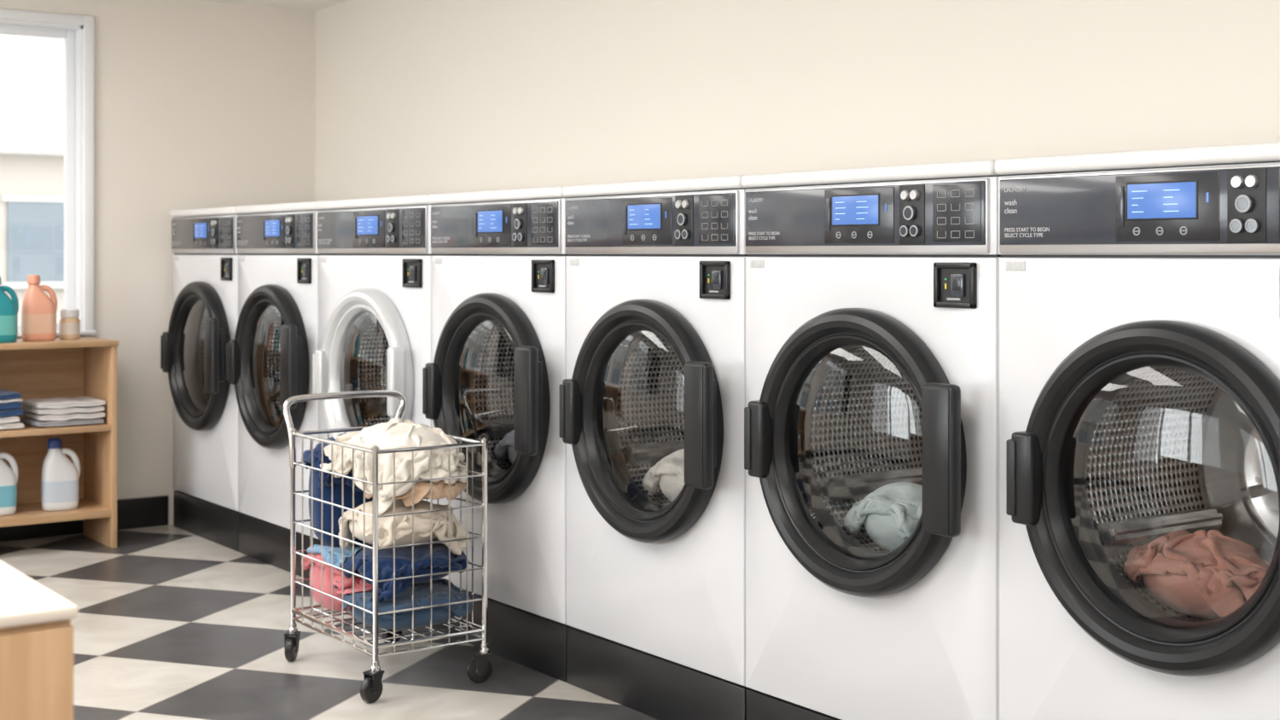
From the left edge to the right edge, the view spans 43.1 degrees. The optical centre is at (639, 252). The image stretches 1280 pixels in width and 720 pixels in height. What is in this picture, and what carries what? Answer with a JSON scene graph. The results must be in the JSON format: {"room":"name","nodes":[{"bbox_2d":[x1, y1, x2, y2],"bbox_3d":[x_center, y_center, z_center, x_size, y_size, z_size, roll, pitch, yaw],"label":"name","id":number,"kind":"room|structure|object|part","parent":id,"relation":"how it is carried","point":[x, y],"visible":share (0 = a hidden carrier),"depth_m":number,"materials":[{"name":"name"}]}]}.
{"room":"laundry","nodes":[
{"label":"laundry","id":0,"kind":"room"},
{"bbox_2d":[0,0,315,524],"bbox_3d":[-3.335,0.033,5.322,5.055,2.050,0.140,0,0,-35],"label":"wall","id":1,"kind":"structure","parent":0,"point":[198,103],"depth_m":6.29,"materials":[{"name":"paint"}]},
{"bbox_2d":[0,8,96,337],"bbox_3d":[-2.708,-0.290,5.743,1.505,1.203,0.160,0,0,-35],"label":"frame","id":2,"kind":"object","parent":1,"relation":"attached to","point":[77,32],"visible":0.8,"depth_m":6.11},
{"bbox_2d":[0,495,168,541],"bbox_3d":[-3.535,1.000,5.085,4.176,0.115,0.014,0,0,-35],"label":"baseboard","id":3,"kind":"structure","parent":1,"relation":"attached to","point":[150,511],"depth_m":6.19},
{"bbox_2d":[200,0,352,11],"bbox_3d":[-0.746,-1.042,1.678,5.115,0.100,9.100,0,0,-35],"label":"ceiling","id":4,"kind":"structure","parent":0,"point":[313,5],"depth_m":6.44,"materials":[{"name":"paint"}]},
{"bbox_2d":[0,523,658,719],"bbox_3d":[-0.746,1.108,1.678,5.115,0.100,9.100,0,0,-35],"label":"floor","id":5,"kind":"structure","parent":0,"point":[171,623],"depth_m":4.25,"materials":[{"name":"tile"}]},
{"bbox_2d":[0,559,78,719],"bbox_3d":[-1.434,0.688,1.578,1.378,0.740,1.267,0,0,-35],"label":"counter","id":6,"kind":"object","parent":5,"relation":"on","point":[37,631],"depth_m":1.45,"materials":[{"name":"laminate"}]},
{"bbox_2d":[0,337,118,548],"bbox_3d":[-2.502,0.687,5.566,1.316,0.742,0.346,0,0,-35],"label":"shelf unit","id":7,"kind":"object","parent":5,"relation":"on","point":[84,366],"visible":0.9,"depth_m":5.93,"materials":[{"name":"brown wood"}]},
{"bbox_2d":[0,452,18,516],"bbox_3d":[-2.250,0.791,5.687,0.132,0.256,0.089,0,0,-30],"label":"detergent jug","id":8,"kind":"object","parent":7,"relation":"on","point":[8,477],"visible":1,"depth_m":5.67,"materials":[{"name":"white plastic"}]},
{"bbox_2d":[0,276,18,343],"bbox_3d":[-2.241,0.198,5.682,0.122,0.236,0.082,0,0,-35],"label":"detergent bottle","id":9,"kind":"object","parent":7,"relation":"on","point":[8,307],"visible":1,"depth_m":5.66,"materials":[{"name":"teal plastic"}]},
{"bbox_2d":[0,389,24,429],"bbox_3d":[-2.299,0.553,5.694,0.205,0.128,0.237,0,0,-35],"label":"towels","id":10,"kind":"object","parent":7,"relation":"in","point":[9,405],"visible":1,"depth_m":5.64,"materials":[{"name":"blue fabric"}]},
{"bbox_2d":[21,274,57,341],"bbox_3d":[-2.153,0.198,5.818,0.122,0.236,0.082,0,0,-35],"label":"detergent bottle","id":11,"kind":"object","parent":7,"relation":"on","point":[38,311],"visible":1,"depth_m":5.79,"materials":[{"name":"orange plastic"}]},
{"bbox_2d":[40,437,80,511],"bbox_3d":[-2.075,0.791,5.812,0.132,0.256,0.089,0,0,-30],"label":"detergent jug","id":12,"kind":"object","parent":7,"relation":"on","point":[60,475],"visible":1,"depth_m":5.78,"materials":[{"name":"white plastic"}]},
{"bbox_2d":[20,396,105,426],"bbox_3d":[-2.083,0.573,5.848,0.239,0.088,0.237,0,0,-35],"label":"towels","id":13,"kind":"object","parent":7,"relation":"in","point":[79,410],"visible":1,"depth_m":5.77,"materials":[{"name":"white fabric"}]},
{"bbox_2d":[58,308,80,339],"bbox_3d":[-2.082,0.261,5.918,0.073,0.110,0.073,0,0,-35],"label":"jar","id":14,"kind":"object","parent":7,"relation":"on","point":[69,323],"visible":1,"depth_m":5.89,"materials":[{"name":"beige glass"}]},
{"bbox_2d":[160,206,240,552],"bbox_3d":[-1.408,0.447,6.141,0.693,1.222,0.664,0,0,-35],"label":"washing machine","id":15,"kind":"object","parent":5,"relation":"on","point":[204,317],"visible":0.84,"depth_m":5.96,"materials":[{"name":"white metal"}]},
{"bbox_3d":[-1.636,0.381,5.968,0.031,0.426,0.426,0,0,-35],"label":"door glass","id":16,"kind":"part","parent":15,"relation":"part of","materials":[{"name":"clear glass"}]},
{"bbox_3d":[-1.623,-0.065,5.993,0.024,0.133,0.641,0,0,-35],"label":"control panel","id":17,"kind":"part","parent":15,"relation":"part of","materials":[{"name":"silver metal"}]},
{"bbox_3d":[-1.375,-0.150,6.165,0.612,0.028,0.664,0,0,-35],"label":"lid","id":18,"kind":"part","parent":15,"relation":"part of","materials":[{"name":"white metal"}]},
{"bbox_3d":[-1.373,0.989,6.167,0.587,0.138,0.662,0,0,-35],"label":"kick plate","id":19,"kind":"part","parent":15,"relation":"part of","materials":[{"name":"black metal"}]},
{"bbox_3d":[-1.497,0.363,5.723,0.063,0.266,0.081,0,0,-35],"label":"door handle","id":20,"kind":"part","parent":15,"relation":"part of","materials":[{"name":"black plastic"}]},
{"bbox_2d":[226,201,323,580],"bbox_3d":[-1.018,0.447,5.593,0.693,1.222,0.677,0,0,-35],"label":"washing machine","id":21,"kind":"object","parent":5,"relation":"on","point":[269,359],"visible":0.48,"depth_m":5.46,"materials":[{"name":"white metal"},{"name":"brushed silver metal"},{"name":"black plastic"}]},
{"bbox_3d":[-1.247,0.381,5.419,0.031,0.426,0.426,0,0,-35],"label":"door glass","id":22,"kind":"part","parent":21,"relation":"part of","materials":[{"name":"clear glass"}]},
{"bbox_3d":[-1.233,-0.065,5.444,0.024,0.133,0.654,0,0,-35],"label":"control panel","id":23,"kind":"part","parent":21,"relation":"part of","materials":[{"name":"silver metal"}]},
{"bbox_3d":[-0.985,-0.150,5.617,0.612,0.028,0.677,0,0,-35],"label":"lid","id":24,"kind":"part","parent":21,"relation":"part of","materials":[{"name":"white metal"}]},
{"bbox_3d":[-0.983,0.989,5.618,0.587,0.138,0.675,0,0,-35],"label":"kick plate","id":25,"kind":"part","parent":21,"relation":"part of","materials":[{"name":"black metal"}]},
{"bbox_3d":[-1.107,0.363,5.174,0.063,0.266,0.081,0,0,-35],"label":"door handle","id":26,"kind":"part","parent":21,"relation":"part of","materials":[{"name":"black plastic"}]},
{"bbox_2d":[312,194,441,627],"bbox_3d":[-0.594,0.447,5.011,0.675,1.222,0.761,0,0,-35],"label":"washing machine","id":27,"kind":"object","parent":5,"relation":"on","point":[375,258],"visible":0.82,"depth_m":4.88,"materials":[{"name":"white metal"}]},
{"bbox_3d":[-0.829,0.381,4.830,0.031,0.426,0.426,0,0,-35],"label":"door glass","id":28,"kind":"part","parent":27,"relation":"part of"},
{"bbox_3d":[-0.816,-0.065,4.857,0.024,0.133,0.735,0,0,-35],"label":"control panel","id":29,"kind":"part","parent":27,"relation":"part of","materials":[{"name":"silver metal"}]},
{"bbox_3d":[-0.568,-0.150,5.029,0.612,0.028,0.761,0,0,-35],"label":"lid","id":30,"kind":"part","parent":27,"relation":"part of","materials":[{"name":"white metal"}]},
{"bbox_3d":[-0.693,0.368,4.608,0.045,0.200,0.040,0,0,-35],"label":"door handle","id":31,"kind":"part","parent":27,"relation":"part of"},
{"bbox_2d":[282,389,492,703],"bbox_3d":[-0.648,0.716,4.117,0.390,0.685,0.570,0,0,-35],"label":"cart","id":32,"kind":"object","parent":5,"relation":"on","point":[380,558],"visible":1,"depth_m":3.97,"materials":[{"name":"metal"}]},
{"bbox_2d":[297,552,372,599],"bbox_3d":[-0.729,0.807,4.130,0.188,0.099,0.335,0,0,-41],"label":"towel","id":33,"kind":"object","parent":32,"relation":"in","point":[330,573],"depth_m":4.06,"materials":[{"name":"fabric"}]},
{"bbox_3d":[-0.779,0.466,4.328,0.358,0.186,0.061,0,0,-35],"label":"push handle","id":34,"kind":"part","parent":32,"relation":"part of","materials":[{"name":"silver metal"}]},
{"bbox_2d":[329,417,470,513],"bbox_3d":[-0.625,0.524,4.084,0.282,0.215,0.415,0,0,-35],"label":"towel","id":35,"kind":"object","parent":32,"relation":"on","point":[397,466],"depth_m":3.96,"materials":[{"name":"white fabric"}]},
{"bbox_2d":[365,479,469,508],"bbox_3d":[-0.559,0.588,4.037,0.229,0.083,0.261,0,0,-44],"label":"towel","id":36,"kind":"object","parent":32,"relation":"on","point":[399,493],"depth_m":3.93,"materials":[{"name":"fabric"}]},
{"bbox_2d":[422,186,575,682],"bbox_3d":[-0.179,0.447,4.412,0.693,1.222,0.692,0,0,-35],"label":"washing machine","id":37,"kind":"object","parent":5,"relation":"on","point":[497,368],"visible":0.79,"depth_m":4.18,"materials":[{"name":"white metal"}]},
{"bbox_3d":[-0.407,0.381,4.237,0.031,0.426,0.426,0,0,-35],"label":"door glass","id":38,"kind":"part","parent":37,"relation":"part of","materials":[{"name":"glass"}]},
{"bbox_3d":[-0.394,-0.065,4.263,0.024,0.133,0.668,0,0,-35],"label":"control panel","id":39,"kind":"part","parent":37,"relation":"part of","materials":[{"name":"silver metal"}]},
{"bbox_3d":[-0.144,0.989,4.437,0.587,0.138,0.690,0,0,-35],"label":"kick plate","id":40,"kind":"part","parent":37,"relation":"part of","materials":[{"name":"black metal"}]},
{"bbox_3d":[-0.146,-0.150,4.435,0.612,0.028,0.692,0,0,-35],"label":"lid","id":41,"kind":"part","parent":37,"relation":"part of","materials":[{"name":"white metal"}]},
{"bbox_3d":[-0.268,0.363,3.993,0.063,0.266,0.081,0,0,-35],"label":"door handle","id":42,"kind":"part","parent":37,"relation":"part of","materials":[{"name":"black plastic"}]},
{"bbox_2d":[558,174,757,719],"bbox_3d":[0.224,0.447,3.845,0.693,1.222,0.695,0,0,-35],"label":"washing machine","id":43,"kind":"object","parent":5,"relation":"on","point":[652,396],"visible":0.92,"depth_m":3.69,"materials":[{"name":"white metal"}]},
{"bbox_3d":[0.009,-0.065,3.696,0.024,0.133,0.671,0,0,-35],"label":"control panel","id":44,"kind":"part","parent":43,"relation":"part of","materials":[{"name":"silver metal"}]},
{"bbox_3d":[0.259,0.989,3.870,0.587,0.138,0.693,0,0,-35],"label":"kick plate","id":45,"kind":"part","parent":43,"relation":"part of","materials":[{"name":"black metal"}]},
{"bbox_3d":[0.257,-0.150,3.868,0.612,0.028,0.695,0,0,-35],"label":"lid","id":46,"kind":"part","parent":43,"relation":"part of","materials":[{"name":"white metal"}]},
{"bbox_3d":[0.135,0.363,3.425,0.063,0.266,0.081,0,0,-35],"label":"door handle","id":47,"kind":"part","parent":43,"relation":"part of","materials":[{"name":"black plastic"}]},
{"bbox_2d":[741,159,1014,719],"bbox_3d":[0.629,0.447,3.275,0.693,1.222,0.699,0,0,-35],"label":"washing machine","id":48,"kind":"object","parent":5,"relation":"on","point":[871,410],"visible":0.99,"depth_m":3.13,"materials":[{"name":"white metal"}]},
{"bbox_3d":[0.664,0.989,3.300,0.587,0.138,0.697,0,0,-35],"label":"kick plate","id":49,"kind":"part","parent":48,"relation":"part of","materials":[{"name":"black metal"}]},
{"bbox_3d":[0.414,-0.065,3.126,0.024,0.133,0.675,0,0,-35],"label":"control panel","id":50,"kind":"part","parent":48,"relation":"part of","materials":[{"name":"silver metal"}]},
{"bbox_3d":[0.662,-0.150,3.299,0.612,0.028,0.699,0,0,-35],"label":"lid","id":51,"kind":"part","parent":48,"relation":"part of","materials":[{"name":"white metal"}]},
{"bbox_3d":[0.540,0.363,2.856,0.063,0.266,0.081,0,0,-35],"label":"door handle","id":52,"kind":"part","parent":48,"relation":"part of","materials":[{"name":"black plastic"}]},
{"bbox_2d":[994,141,1279,719],"bbox_3d":[1.034,0.447,2.704,0.693,1.222,0.698,0,0,-35],"label":"washing machine","id":53,"kind":"object","parent":5,"relation":"on","point":[1139,290],"visible":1,"depth_m":2.67,"materials":[{"name":"white metal"}]},
{"bbox_3d":[1.068,-0.150,2.727,0.612,0.028,0.698,0,0,-35],"label":"lid","id":54,"kind":"part","parent":53,"relation":"part of","materials":[{"name":"white metal"}]},
{"bbox_3d":[0.820,-0.065,2.555,0.024,0.133,0.674,0,0,-35],"label":"control panel","id":55,"kind":"part","parent":53,"relation":"part of","materials":[{"name":"silver metal"}]},
{"bbox_3d":[0.946,0.363,2.285,0.063,0.266,0.081,0,0,-35],"label":"door handle","id":56,"kind":"part","parent":53,"relation":"part of","materials":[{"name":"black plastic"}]},
{"bbox_2d":[315,0,1279,201],"bbox_3d":[1.265,0.033,3.107,0.120,2.050,8.800,0,0,-35],"label":"wall","id":57,"kind":"structure","parent":0,"point":[414,97],"depth_m":4.33,"materials":[{"name":"paint"}]},
{"label":"outside","id":58,"kind":"structure","parent":0,"visible":0},
{"bbox_3d":[-1.728,1.193,1.839,55.000,0.050,55.000,0,0,-35],"label":"ground","id":59,"kind":"structure","parent":58,"visible":0},
{"bbox_2d":[0,34,63,324],"bbox_3d":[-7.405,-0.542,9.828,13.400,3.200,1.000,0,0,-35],"label":"window pane","id":60,"kind":"structure","parent":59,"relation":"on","point":[32,68],"depth_m":11.65,"materials":[{"name":"glass"}]}
]}

